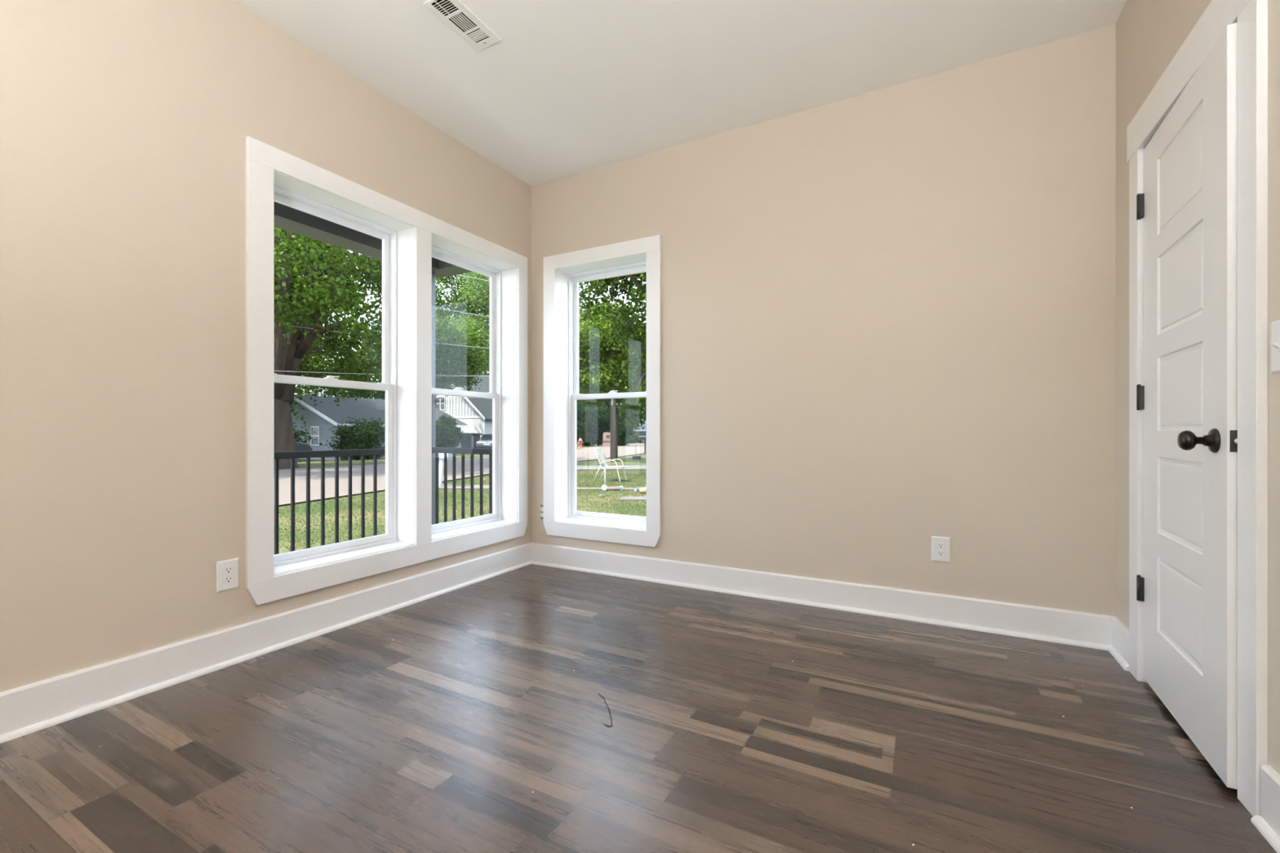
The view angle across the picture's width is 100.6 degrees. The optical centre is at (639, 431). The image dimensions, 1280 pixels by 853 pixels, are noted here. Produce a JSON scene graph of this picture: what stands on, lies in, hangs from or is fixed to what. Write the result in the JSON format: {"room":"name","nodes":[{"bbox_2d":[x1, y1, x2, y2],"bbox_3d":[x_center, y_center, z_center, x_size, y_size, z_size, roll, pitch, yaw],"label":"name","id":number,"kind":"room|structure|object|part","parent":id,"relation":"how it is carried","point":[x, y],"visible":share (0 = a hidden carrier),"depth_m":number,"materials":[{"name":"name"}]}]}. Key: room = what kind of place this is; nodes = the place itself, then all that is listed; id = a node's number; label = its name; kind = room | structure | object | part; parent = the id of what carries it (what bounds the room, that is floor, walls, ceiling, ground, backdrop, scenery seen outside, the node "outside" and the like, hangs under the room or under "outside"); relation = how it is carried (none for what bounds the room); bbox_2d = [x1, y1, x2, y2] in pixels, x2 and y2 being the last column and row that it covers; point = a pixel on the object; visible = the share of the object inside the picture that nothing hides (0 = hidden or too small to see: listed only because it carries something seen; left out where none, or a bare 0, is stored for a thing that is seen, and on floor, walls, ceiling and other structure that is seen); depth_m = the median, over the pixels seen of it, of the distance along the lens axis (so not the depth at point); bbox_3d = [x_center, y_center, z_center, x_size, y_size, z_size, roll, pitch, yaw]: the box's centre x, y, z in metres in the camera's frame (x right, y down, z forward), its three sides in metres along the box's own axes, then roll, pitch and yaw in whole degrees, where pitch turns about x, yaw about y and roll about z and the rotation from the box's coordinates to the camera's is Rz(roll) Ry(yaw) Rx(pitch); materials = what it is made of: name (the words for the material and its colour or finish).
{"room":"empty bedroom","nodes":[
{"label":"empty bedroom","id":0,"kind":"room"},
{"bbox_2d":[0,0,531,692],"bbox_3d":[-1.900,-0.424,2.036,0.215,2.963,4.715,0,0,28],"label":"wall","id":1,"kind":"structure","parent":0,"point":[125,125],"depth_m":1.96,"materials":[{"name":"paint"}]},
{"bbox_2d":[216,557,239,592],"bbox_3d":[-1.693,0.592,2.185,0.009,0.124,0.080,0,0,28],"label":"wall outlet","id":2,"kind":"object","parent":1,"relation":"attached to","point":[227,571],"visible":1,"depth_m":2.18,"materials":[{"name":"white plastic"}]},
{"bbox_2d":[0,542,532,743],"bbox_3d":[-1.806,0.884,1.949,0.033,0.146,4.350,0,0,28],"label":"baseboard","id":3,"kind":"structure","parent":1,"relation":"attached to","point":[26,709],"depth_m":2.13,"materials":[{"name":"paint"}]},
{"bbox_2d":[274,170,414,576],"bbox_3d":[-1.537,-0.255,2.709,0.219,1.793,0.747,0,0,28],"label":"window","id":4,"kind":"structure","parent":1,"relation":"in","point":[406,233],"depth_m":2.99,"materials":[{"name":"paint"}]},
{"bbox_3d":[-1.620,-0.681,2.754,0.023,0.899,0.709,0,0,28],"label":"sash frame","id":5,"kind":"part","parent":4,"relation":"part of","materials":[{"name":"white plastic"}]},
{"bbox_3d":[-1.593,0.173,2.740,0.025,0.882,0.709,0,0,28],"label":"sash frame","id":6,"kind":"part","parent":4,"relation":"part of","materials":[{"name":"white plastic"}]},
{"bbox_2d":[274,201,472,278],"bbox_3d":[-2.701,-1.600,2.321,1.464,0.326,5.860,0,0,28],"label":"roof porch","id":7,"kind":"structure","parent":1,"relation":"attached to","point":[286,218],"depth_m":3.95,"materials":[{"name":"grey paint"}]},
{"bbox_2d":[245,136,527,604],"bbox_3d":[-1.236,-0.250,3.026,0.020,1.986,1.784,0,0,28],"label":"trim","id":8,"kind":"structure","parent":1,"relation":"attached to","point":[262,159],"depth_m":2.48,"materials":[{"name":"paint"}]},
{"bbox_3d":[-1.633,-0.255,2.285,0.020,1.785,0.101,0,0,28],"label":"casing","id":9,"kind":"part","parent":8,"relation":"part of","materials":[{"name":"paint"}]},
{"bbox_3d":[-1.236,-1.195,3.026,0.020,0.096,1.784,0,0,28],"label":"head casing","id":10,"kind":"part","parent":8,"relation":"part of","materials":[{"name":"paint"}]},
{"bbox_3d":[-1.236,0.691,3.026,0.020,0.105,1.784,0,0,28],"label":"casing","id":11,"kind":"part","parent":8,"relation":"part of","materials":[{"name":"paint"}]},
{"bbox_3d":[-1.236,-0.255,3.026,0.020,1.785,0.104,0,0,28],"label":"mullion casing","id":12,"kind":"part","parent":8,"relation":"part of","materials":[{"name":"paint"}]},
{"bbox_3d":[-0.836,-0.255,3.772,0.020,1.785,0.092,0,0,28],"label":"casing","id":13,"kind":"part","parent":8,"relation":"part of","materials":[{"name":"paint"}]},
{"bbox_2d":[431,234,517,541],"bbox_3d":[-1.136,-0.255,3.456,0.219,1.793,0.756,0,0,28],"label":"window","id":14,"kind":"structure","parent":1,"relation":"in","point":[503,393],"depth_m":3.76,"materials":[{"name":"paint"}]},
{"bbox_3d":[-1.219,-0.681,3.501,0.023,0.899,0.718,0,0,28],"label":"sash frame","id":15,"kind":"part","parent":14,"relation":"part of","materials":[{"name":"white plastic"}]},
{"bbox_3d":[-1.193,0.173,3.487,0.025,0.882,0.718,0,0,28],"label":"sash frame","id":16,"kind":"part","parent":14,"relation":"part of","materials":[{"name":"white plastic"}]},
{"bbox_2d":[0,564,1276,852],"bbox_3d":[-0.381,0.957,1.185,3.267,0.001,4.350,0,0,28],"label":"floor","id":17,"kind":"structure","parent":0,"point":[879,734],"depth_m":1.62,"materials":[{"name":"wood"}]},
{"bbox_2d":[598,693,612,727],"bbox_3d":[-0.120,0.955,1.829,0.030,0.003,0.226,0,0,-10],"label":"thread","id":18,"kind":"object","parent":17,"relation":"on","point":[598,693],"visible":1,"depth_m":1.80,"materials":[{"name":"grey fabric"}]},
{"bbox_2d":[232,0,1126,186],"bbox_3d":[-0.381,-1.846,1.185,3.267,0.120,4.350,0,0,28],"label":"ceiling","id":19,"kind":"structure","parent":0,"point":[568,87],"depth_m":2.52,"materials":[{"name":"paint"}]},
{"bbox_2d":[422,0,501,50],"bbox_3d":[-0.769,-1.839,2.316,0.144,0.123,0.308,0,0,28],"label":"ceiling vent","id":20,"kind":"object","parent":19,"relation":"in","point":[453,13],"visible":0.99,"depth_m":2.33,"materials":[{"name":"white metal"}]},
{"bbox_2d":[531,23,1115,616],"bbox_3d":[0.750,-0.424,3.168,3.387,2.963,0.215,0,0,28],"label":"wall","id":21,"kind":"structure","parent":0,"point":[888,314],"depth_m":2.75,"materials":[{"name":"paint"}]},
{"bbox_2d":[540,504,543,519],"bbox_3d":[-0.700,0.581,3.818,0.036,0.104,0.010,0,0,28],"label":"wall outlet","id":22,"kind":"object","parent":21,"relation":"attached to","point":[541,505],"visible":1,"depth_m":3.82,"materials":[{"name":"grey plastic"}]},
{"bbox_2d":[555,253,646,530],"bbox_3d":[-0.223,-0.255,3.688,0.737,1.793,0.219,0,0,28],"label":"window","id":23,"kind":"structure","parent":21,"relation":"in","point":[568,278],"depth_m":3.83,"materials":[{"name":"paint"}]},
{"bbox_3d":[-0.192,0.173,3.744,0.699,0.882,0.025,0,0,28],"label":"sash frame","id":24,"kind":"part","parent":23,"relation":"part of","materials":[{"name":"white plastic"}]},
{"bbox_3d":[-0.178,-0.681,3.770,0.699,0.899,0.023,0,0,28],"label":"sash frame","id":25,"kind":"part","parent":23,"relation":"part of","materials":[{"name":"white plastic"}]},
{"bbox_2d":[543,235,661,546],"bbox_3d":[-0.278,-0.253,3.586,0.927,1.981,0.020,0,0,28],"label":"trim","id":26,"kind":"structure","parent":21,"relation":"attached to","point":[651,246],"depth_m":3.50,"materials":[{"name":"paint"}]},
{"bbox_3d":[-0.643,-0.255,3.782,0.100,1.785,0.020,0,0,28],"label":"casing","id":27,"kind":"part","parent":26,"relation":"part of","materials":[{"name":"paint"}]},
{"bbox_3d":[-0.278,-1.195,3.586,0.927,0.096,0.020,0,0,28],"label":"head casing","id":28,"kind":"part","parent":26,"relation":"part of","materials":[{"name":"paint"}]},
{"bbox_3d":[-0.278,0.688,3.586,0.927,0.100,0.020,0,0,28],"label":"casing","id":29,"kind":"part","parent":26,"relation":"part of","materials":[{"name":"paint"}]},
{"bbox_3d":[0.087,-0.255,3.390,0.098,1.785,0.020,0,0,28],"label":"casing","id":30,"kind":"part","parent":26,"relation":"part of","materials":[{"name":"paint"}]},
{"bbox_2d":[531,542,1111,650],"bbox_3d":[0.639,0.884,3.087,3.234,0.146,0.033,0,0,28],"label":"baseboard","id":31,"kind":"structure","parent":21,"relation":"attached to","point":[1079,628],"depth_m":2.81,"materials":[{"name":"paint"}]},
{"bbox_2d":[931,536,950,562],"bbox_3d":[1.495,0.588,2.642,0.080,0.124,0.009,0,0,28],"label":"wall outlet","id":32,"kind":"object","parent":21,"relation":"attached to","point":[940,546],"visible":1,"depth_m":2.64,"materials":[{"name":"white plastic"}]},
{"bbox_2d":[1115,0,1279,774],"bbox_3d":[1.314,-0.450,0.191,0.660,2.913,4.500,0,0,28],"label":"wall","id":33,"kind":"structure","parent":0,"point":[1149,33],"depth_m":1.90,"materials":[{"name":"paint"}]},
{"bbox_2d":[1108,615,1128,671],"bbox_3d":[2.012,0.884,2.227,0.033,0.146,0.251,0,0,28],"label":"baseboard","id":34,"kind":"structure","parent":33,"relation":"attached to","point":[1119,649],"depth_m":2.22,"materials":[{"name":"paint"}]},
{"bbox_3d":[2.005,0.948,2.231,0.017,0.019,0.251,0,0,28],"label":"shoe moulding","id":35,"kind":"part","parent":34,"relation":"part of","materials":[{"name":"paint"}]},
{"bbox_2d":[1136,22,1238,789],"bbox_3d":[1.715,-0.066,1.722,0.109,2.006,0.748,0,0,31],"label":"door","id":36,"kind":"structure","parent":33,"relation":"in","point":[1188,204],"depth_m":1.60,"materials":[{"name":"paint"}]},
{"bbox_2d":[1127,0,1267,816],"bbox_3d":[1.791,-0.132,1.675,0.142,2.178,0.970,0,0,28],"label":"trim","id":37,"kind":"structure","parent":33,"relation":"attached to","point":[1251,16],"depth_m":1.35,"materials":[{"name":"paint"}]},
{"bbox_3d":[1.937,-0.061,2.072,0.020,2.037,0.094,0,0,28],"label":"casing","id":38,"kind":"part","parent":37,"relation":"part of","materials":[{"name":"paint"}]},
{"bbox_3d":[1.738,-1.151,1.703,0.022,0.141,0.970,0,0,28],"label":"head casing","id":39,"kind":"part","parent":37,"relation":"part of","materials":[{"name":"paint"}]},
{"bbox_3d":[1.544,-0.061,1.340,0.020,2.037,0.092,0,0,28],"label":"casing","id":40,"kind":"part","parent":37,"relation":"part of","materials":[{"name":"paint"}]},
{"bbox_2d":[1270,320,1279,373],"bbox_3d":[1.492,-0.200,1.243,0.020,0.124,0.081,0,0,28],"label":"light switch","id":41,"kind":"object","parent":33,"relation":"attached to","point":[1275,326],"visible":1,"depth_m":1.25,"materials":[{"name":"white plastic"}]},
{"bbox_2d":[1250,764,1279,852],"bbox_3d":[0.765,0.884,-0.100,0.033,0.146,3.168,0,0,28],"label":"baseboard","id":42,"kind":"structure","parent":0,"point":[1268,823],"depth_m":1.26,"materials":[{"name":"paint"}]},
{"bbox_3d":[0.758,0.948,-0.096,0.017,0.019,3.168,0,0,28],"label":"shoe moulding","id":43,"kind":"part","parent":42,"relation":"part of","materials":[{"name":"paint"}]},
{"label":"outside","id":44,"kind":"structure","parent":0,"visible":0},
{"bbox_2d":[275,323,489,348],"bbox_3d":[-9.600,-5.266,24.482,0.026,3.500,56.002,0,0,28],"label":"power line","id":45,"kind":"object","parent":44,"point":[275,323],"visible":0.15,"depth_m":24.70,"materials":[{"name":"silver metal"}]},
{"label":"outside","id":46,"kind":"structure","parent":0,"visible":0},
{"bbox_2d":[274,370,488,376],"bbox_3d":[-9.600,-3.808,24.482,0.026,4.429,56.002,0,0,28],"label":"power line","id":47,"kind":"object","parent":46,"point":[274,371],"visible":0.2,"depth_m":21.11,"materials":[{"name":"silver metal"}]},
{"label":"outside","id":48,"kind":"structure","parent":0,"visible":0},
{"bbox_2d":[279,443,646,553],"bbox_3d":[-4.237,1.557,55.646,95.000,0.300,112.000,0,0,28],"label":"lawn","id":49,"kind":"structure","parent":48,"point":[627,460],"depth_m":10.03,"materials":[{"name":"green plant"}]},
{"bbox_2d":[290,408,322,462],"bbox_3d":[-17.480,0.267,24.171,5.208,3.372,4.835,0,0,-30],"label":"shrub","id":50,"kind":"object","parent":49,"relation":"on","point":[302,433],"visible":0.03,"depth_m":24.93,"materials":[{"name":"green plant"}]},
{"bbox_2d":[286,250,340,424],"bbox_3d":[-23.277,-6.341,30.115,12.637,16.336,12.227,0,0,7],"label":"tree","id":51,"kind":"object","parent":49,"relation":"on","point":[300,388],"visible":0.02,"depth_m":30.74,"materials":[{"name":"green plant"}]},
{"bbox_2d":[295,315,385,399],"bbox_3d":[-40.383,-7.401,73.609,19.805,17.916,21.415,0,0,41],"label":"tree","id":52,"kind":"object","parent":49,"relation":"on","point":[359,350],"visible":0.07,"depth_m":70.93,"materials":[{"name":"green plant"}]},
{"bbox_2d":[324,417,385,460],"bbox_3d":[-15.762,0.545,30.134,3.381,2.774,3.350,0,0,28],"label":"shrub","id":53,"kind":"object","parent":49,"relation":"on","point":[368,435],"visible":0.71,"depth_m":29.62,"materials":[{"name":"green plant"}]},
{"bbox_2d":[274,226,476,468],"bbox_3d":[-13.339,-6.348,20.623,14.753,15.859,15.857,0,0,-30],"label":"tree","id":54,"kind":"object","parent":49,"relation":"on","point":[298,301],"visible":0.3,"depth_m":18.74,"materials":[{"name":"green plant"}]},
{"bbox_2d":[289,394,468,460],"bbox_3d":[-18.461,-0.088,35.848,8.940,4.250,9.540,0,0,28],"label":"house","id":55,"kind":"structure","parent":49,"relation":"on","point":[319,420],"depth_m":31.57,"materials":[{"name":"grey"}]},
{"bbox_3d":[-18.990,0.277,31.094,0.700,1.000,0.020,0,0,28],"label":"pane","id":56,"kind":"part","parent":55,"relation":"part of","materials":[{"name":"black"}]},
{"bbox_3d":[-18.997,0.277,31.080,0.820,1.120,0.050,0,0,28],"label":"frame","id":57,"kind":"part","parent":55,"relation":"part of","materials":[{"name":"grey"}]},
{"bbox_2d":[337,323,448,399],"bbox_3d":[-33.791,-7.683,76.051,18.746,18.480,20.928,0,0,-24],"label":"tree","id":58,"kind":"object","parent":49,"relation":"on","point":[357,355],"visible":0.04,"depth_m":70.88,"materials":[{"name":"green plant"}]},
{"bbox_2d":[366,308,489,402],"bbox_3d":[-17.258,-4.258,43.854,10.302,12.169,10.020,0,0,23],"label":"tree","id":59,"kind":"object","parent":49,"relation":"on","point":[445,366],"visible":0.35,"depth_m":42.99,"materials":[{"name":"green plant"}]},
{"bbox_2d":[438,453,452,486],"bbox_3d":[-4.906,0.965,13.288,0.550,1.096,0.238,0,0,26],"label":"mailbox","id":60,"kind":"object","parent":49,"relation":"on","point":[441,455],"visible":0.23,"depth_m":13.25,"materials":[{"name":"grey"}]},
{"bbox_3d":[-4.997,1.069,13.300,0.206,0.886,0.100,0,0,0],"label":"post","id":61,"kind":"part","parent":60,"relation":"part of","materials":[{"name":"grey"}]},
{"bbox_3d":[-4.686,0.595,13.169,0.050,0.236,0.217,0,0,28],"label":"box door","id":62,"kind":"part","parent":60,"relation":"part of","materials":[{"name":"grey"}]},
{"bbox_2d":[435,413,467,456],"bbox_3d":[-12.115,0.433,32.975,2.317,3.013,2.542,0,0,13],"label":"shrub","id":63,"kind":"object","parent":49,"relation":"on","point":[447,434],"visible":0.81,"depth_m":32.55,"materials":[{"name":"green plant"}]},
{"bbox_2d":[435,272,489,373],"bbox_3d":[-25.039,-12.642,75.171,19.627,28.397,20.362,0,0,-22],"label":"tree","id":64,"kind":"object","parent":49,"relation":"on","point":[439,282],"visible":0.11,"depth_m":69.34,"materials":[{"name":"green plant"}]},
{"bbox_2d":[436,271,489,375],"bbox_3d":[-16.698,-11.850,67.160,18.127,26.813,18.794,0,0,-20],"label":"tree","id":65,"kind":"object","parent":49,"relation":"on","point":[482,293],"visible":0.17,"depth_m":63.66,"materials":[{"name":"green plant"}]},
{"bbox_2d":[435,373,492,437],"bbox_3d":[-17.186,-1.853,55.725,10.940,8.620,8.700,0,0,28],"label":"house","id":66,"kind":"structure","parent":49,"relation":"on","point":[475,412],"depth_m":51.23,"materials":[{"name":"grey wood"}]},
{"bbox_3d":[-19.763,-2.743,52.613,1.200,1.200,0.020,0,0,28],"label":"pane","id":67,"kind":"part","parent":66,"relation":"part of","materials":[{"name":"black"}]},
{"bbox_3d":[-19.770,-2.743,52.600,1.320,1.320,0.050,0,0,28],"label":"frame","id":68,"kind":"part","parent":66,"relation":"part of","materials":[{"name":"grey wood"}]},
{"bbox_2d":[461,432,482,448],"bbox_3d":[-14.314,0.897,44.000,1.950,1.560,1.900,0,0,0],"label":"garden shed","id":69,"kind":"object","parent":49,"relation":"on","point":[471,439],"visible":0.48,"depth_m":43.20,"materials":[{"name":"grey wood"}]},
{"bbox_2d":[475,434,492,448],"bbox_3d":[-11.737,0.952,42.966,1.780,1.450,4.482,0,0,0],"label":"parked car","id":70,"kind":"object","parent":49,"relation":"on","point":[486,440],"visible":0.31,"depth_m":40.85,"materials":[{"name":"grey paint"}]},
{"bbox_2d":[577,437,582,448],"bbox_3d":[-4.952,1.007,43.974,0.480,0.900,0.460,0,0,28],"label":"fire hydrant","id":71,"kind":"object","parent":49,"relation":"on","point":[580,442],"visible":0.87,"depth_m":43.88,"materials":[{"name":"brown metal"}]},
{"bbox_2d":[576,400,599,446],"bbox_3d":[-5.324,-0.642,49.052,3.328,4.338,3.291,0,0,28],"label":"evergreen shrub","id":72,"kind":"object","parent":49,"relation":"on","point":[584,417],"visible":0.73,"depth_m":48.25,"materials":[{"name":"green plant"}]},
{"bbox_2d":[582,403,604,446],"bbox_3d":[-4.661,-0.542,49.900,2.797,4.297,2.967,0,0,-19],"label":"evergreen shrub","id":73,"kind":"object","parent":49,"relation":"on","point":[597,414],"visible":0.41,"depth_m":49.52,"materials":[{"name":"green plant"}]},
{"bbox_2d":[576,301,624,443],"bbox_3d":[-6.604,-6.815,62.979,16.103,17.299,15.851,0,0,-22],"label":"tree","id":74,"kind":"object","parent":49,"relation":"on","point":[603,403],"visible":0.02,"depth_m":59.99,"materials":[{"name":"green plant"}]},
{"bbox_2d":[593,405,610,445],"bbox_3d":[-4.146,-0.462,50.974,3.332,3.980,2.806,0,0,42],"label":"evergreen shrub","id":75,"kind":"object","parent":49,"relation":"on","point":[605,428],"visible":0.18,"depth_m":50.25,"materials":[{"name":"green plant"}]},
{"bbox_2d":[602,432,610,446],"bbox_3d":[-2.973,0.807,47.500,0.760,1.400,0.680,0,0,0],"label":"mailbox","id":76,"kind":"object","parent":49,"relation":"on","point":[606,436],"depth_m":47.20,"materials":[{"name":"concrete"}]},
{"bbox_2d":[593,448,626,481],"bbox_3d":[-0.848,0.945,15.021,0.814,0.935,0.577,0,0,16],"label":"patio chair","id":77,"kind":"object","parent":49,"relation":"on","point":[602,460],"visible":1,"depth_m":15.06,"materials":[{"name":"beige metal"}]},
{"bbox_3d":[-0.921,0.769,14.771,0.754,0.536,0.028,0,0,16],"label":"rail","id":78,"kind":"part","parent":77,"relation":"part of","materials":[{"name":"beige metal"}]},
{"bbox_3d":[-0.842,0.777,15.019,0.728,0.501,0.500,0,0,16],"label":"sling seat","id":79,"kind":"part","parent":77,"relation":"part of","materials":[{"name":"white fabric"}]},
{"bbox_3d":[-0.825,1.102,14.727,0.608,0.616,0.026,0,0,16],"label":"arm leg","id":80,"kind":"part","parent":77,"relation":"part of","materials":[{"name":"beige"}]},
{"bbox_3d":[-0.673,1.102,15.257,0.608,0.616,0.026,0,0,16],"label":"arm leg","id":81,"kind":"part","parent":77,"relation":"part of","materials":[{"name":"beige"}]},
{"bbox_2d":[601,465,623,491],"bbox_3d":[-0.650,1.113,12.600,0.520,0.589,0.240,0,0,-6],"label":"scooter","id":82,"kind":"object","parent":49,"relation":"on","point":[604,487],"visible":1,"depth_m":12.57,"materials":[{"name":"white plastic"}]},
{"bbox_3d":[-0.829,1.092,12.581,0.037,0.491,0.028,0,0,-6],"label":"steering post","id":83,"kind":"part","parent":82,"relation":"part of","materials":[{"name":"grey metal"}]},
{"bbox_2d":[578,294,646,461],"bbox_3d":[-1.174,-2.556,25.451,5.960,8.226,6.121,0,0,28],"label":"tree","id":84,"kind":"object","parent":49,"relation":"on","point":[598,375],"visible":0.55,"depth_m":23.90,"materials":[{"name":"green plant"}]},
{"bbox_3d":[-1.178,-3.868,25.455,5.925,5.602,6.091,0,0,28],"label":"crown","id":85,"kind":"part","parent":84,"relation":"part of","materials":[{"name":"green plant"}]},
{"bbox_2d":[578,271,646,430],"bbox_3d":[1.436,-4.074,16.697,9.461,11.263,9.101,0,0,16],"label":"tree","id":86,"kind":"object","parent":49,"relation":"on","point":[633,411],"visible":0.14,"depth_m":16.27,"materials":[{"name":"green plant"}]},
{"bbox_3d":[1.589,-5.495,16.613,9.798,8.421,9.249,0,0,28],"label":"crown","id":87,"kind":"part","parent":86,"relation":"part of","materials":[{"name":"green plant"}]},
{"bbox_2d":[610,286,615,462],"bbox_3d":[-1.252,-3.093,24.499,2.200,9.400,0.253,0,0,28],"label":"trunk","id":88,"kind":"object","parent":49,"relation":"on","point":[612,400],"visible":0.23,"depth_m":24.40,"materials":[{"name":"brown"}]},
{"bbox_2d":[595,319,646,405],"bbox_3d":[-0.965,-7.743,80.520,22.374,18.600,22.289,0,0,16],"label":"tree","id":89,"kind":"object","parent":49,"relation":"on","point":[637,319],"visible":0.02,"depth_m":76.26,"materials":[{"name":"green plant"}]},
{"bbox_2d":[607,404,635,445],"bbox_3d":[-1.842,-0.388,49.987,3.098,4.090,2.800,0,0,33],"label":"evergreen shrub","id":90,"kind":"object","parent":49,"relation":"on","point":[623,432],"visible":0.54,"depth_m":49.31,"materials":[{"name":"green plant"}]},
{"bbox_2d":[626,435,636,443],"bbox_3d":[-1.442,0.962,60.310,1.899,1.149,2.489,0,0,41],"label":"shrub","id":91,"kind":"object","parent":49,"relation":"on","point":[631,440],"visible":0.31,"depth_m":60.08,"materials":[{"name":"green plant"}]},
{"bbox_2d":[618,496,646,500],"bbox_3d":[-0.023,1.408,10.991,0.814,0.058,0.499,0,0,0],"label":"stepping stone","id":92,"kind":"object","parent":49,"relation":"on","point":[628,498],"visible":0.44,"depth_m":10.91,"materials":[{"name":"concrete"}]},
{"bbox_2d":[628,434,643,443],"bbox_3d":[-0.661,0.965,61.158,2.221,1.388,1.941,0,0,-24],"label":"shrub","id":93,"kind":"object","parent":49,"relation":"on","point":[634,436],"visible":0.44,"depth_m":61.05,"materials":[{"name":"green plant"}]},
{"bbox_2d":[632,456,640,460],"bbox_3d":[-0.165,1.312,26.000,0.420,0.190,0.200,0,0,0],"label":"cinder block","id":94,"kind":"object","parent":49,"relation":"on","point":[634,458],"visible":1,"depth_m":25.90,"materials":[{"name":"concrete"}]},
{"bbox_2d":[631,412,646,442],"bbox_3d":[6.136,-0.418,70.470,17.200,4.250,10.060,0,0,0],"label":"building","id":95,"kind":"structure","parent":49,"relation":"on","point":[640,432],"depth_m":65.90,"materials":[{"name":"grey"}]},
{"bbox_2d":[639,486,646,493],"bbox_3d":[0.094,1.324,12.000,0.221,0.170,0.164,0,0,8],"label":"bucket","id":96,"kind":"object","parent":49,"relation":"on","point":[643,490],"visible":0.59,"depth_m":11.95,"materials":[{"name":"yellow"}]},
{"bbox_2d":[639,435,646,453],"bbox_3d":[0.180,0.897,32.800,0.480,1.220,0.220,0,0,0],"label":"mailbox","id":97,"kind":"object","parent":49,"relation":"on","point":[641,437],"visible":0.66,"depth_m":32.73,"materials":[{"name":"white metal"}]},
{"bbox_3d":[0.320,1.007,32.800,0.090,1.000,0.090,0,0,0],"label":"post","id":98,"kind":"part","parent":97,"relation":"part of","materials":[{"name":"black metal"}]},
{"bbox_3d":[-2.731,1.267,2.201,1.404,0.380,5.620,0,0,28],"label":"floor","id":99,"kind":"structure","parent":49,"relation":"on","visible":0},
{"bbox_2d":[431,273,435,524],"bbox_3d":[-1.942,-0.179,4.830,0.140,2.512,0.140,0,0,28],"label":"porch post","id":100,"kind":"object","parent":99,"relation":"on","point":[433,275],"visible":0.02,"depth_m":4.84,"materials":[{"name":"grey paint"}]},
{"bbox_2d":[274,448,385,555],"bbox_3d":[-2.641,0.575,3.528,0.048,0.855,2.844,0,0,28],"label":"porch railing","id":101,"kind":"object","parent":100,"relation":"attached to","point":[292,455],"visible":0.19,"depth_m":4.00,"materials":[{"name":"black metal"}]},
{"bbox_3d":[-2.641,0.171,3.528,0.048,0.048,2.844,0,0,28],"label":"rail","id":102,"kind":"part","parent":101,"relation":"part of","materials":[{"name":"black metal"}]},
{"bbox_2d":[431,447,492,524],"bbox_3d":[-1.351,0.575,4.513,1.229,0.855,0.048,0,0,28],"label":"porch railing","id":103,"kind":"object","parent":100,"relation":"attached to","point":[481,451],"visible":0.37,"depth_m":4.61,"materials":[{"name":"black metal"}]},
{"bbox_3d":[-1.351,0.171,4.513,1.229,0.048,0.048,0,0,28],"label":"rail","id":104,"kind":"part","parent":103,"relation":"part of","materials":[{"name":"black metal"}]},
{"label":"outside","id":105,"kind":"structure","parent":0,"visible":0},
{"bbox_2d":[576,487,636,490],"bbox_3d":[-0.943,1.419,12.848,2.326,0.075,0.359,0,0,3],"label":"dirt","id":106,"kind":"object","parent":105,"point":[577,488],"visible":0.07,"depth_m":12.80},
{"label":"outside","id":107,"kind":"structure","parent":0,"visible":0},
{"bbox_2d":[438,484,488,489],"bbox_3d":[-4.084,1.418,13.171,3.102,0.078,0.880,0,0,7],"label":"sidewalk","id":108,"kind":"structure","parent":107,"point":[449,486],"depth_m":13.05,"materials":[{"name":"concrete"}]},
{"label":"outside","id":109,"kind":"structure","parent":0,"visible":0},
{"bbox_2d":[576,465,646,470],"bbox_3d":[0.256,1.417,20.358,6.851,0.080,2.108,0,0,-5],"label":"sidewalk","id":110,"kind":"structure","parent":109,"point":[593,467],"depth_m":19.80,"materials":[{"name":"concrete"}]},
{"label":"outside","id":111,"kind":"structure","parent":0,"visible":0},
{"bbox_2d":[340,250,609,300],"bbox_3d":[-9.600,-8.692,24.482,0.026,5.810,56.002,0,0,28],"label":"power line","id":112,"kind":"object","parent":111,"point":[340,251],"visible":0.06,"depth_m":26.67,"materials":[{"name":"silver metal"}]},
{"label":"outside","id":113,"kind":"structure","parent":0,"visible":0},
{"bbox_2d":[291,278,489,317],"bbox_3d":[-9.600,-6.890,24.482,0.026,3.215,56.002,0,0,28],"label":"power line","id":114,"kind":"object","parent":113,"point":[291,278],"visible":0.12,"depth_m":25.56,"materials":[{"name":"silver metal"}]},
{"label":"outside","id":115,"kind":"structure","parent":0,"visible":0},
{"bbox_2d":[279,442,646,505],"bbox_3d":[-6.838,1.372,36.617,26.400,0.001,76.000,0,0,28],"label":"street","id":116,"kind":"structure","parent":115,"point":[588,453],"depth_m":16.46,"materials":[{"name":"grey asphalt"}]},
{"bbox_2d":[294,441,312,462],"bbox_3d":[-15.431,0.647,20.571,1.780,1.450,4.482,0,0,30],"label":"parked car","id":117,"kind":"object","parent":116,"relation":"on","point":[300,446],"visible":0.02,"depth_m":21.69,"materials":[{"name":"black paint"}]}
]}

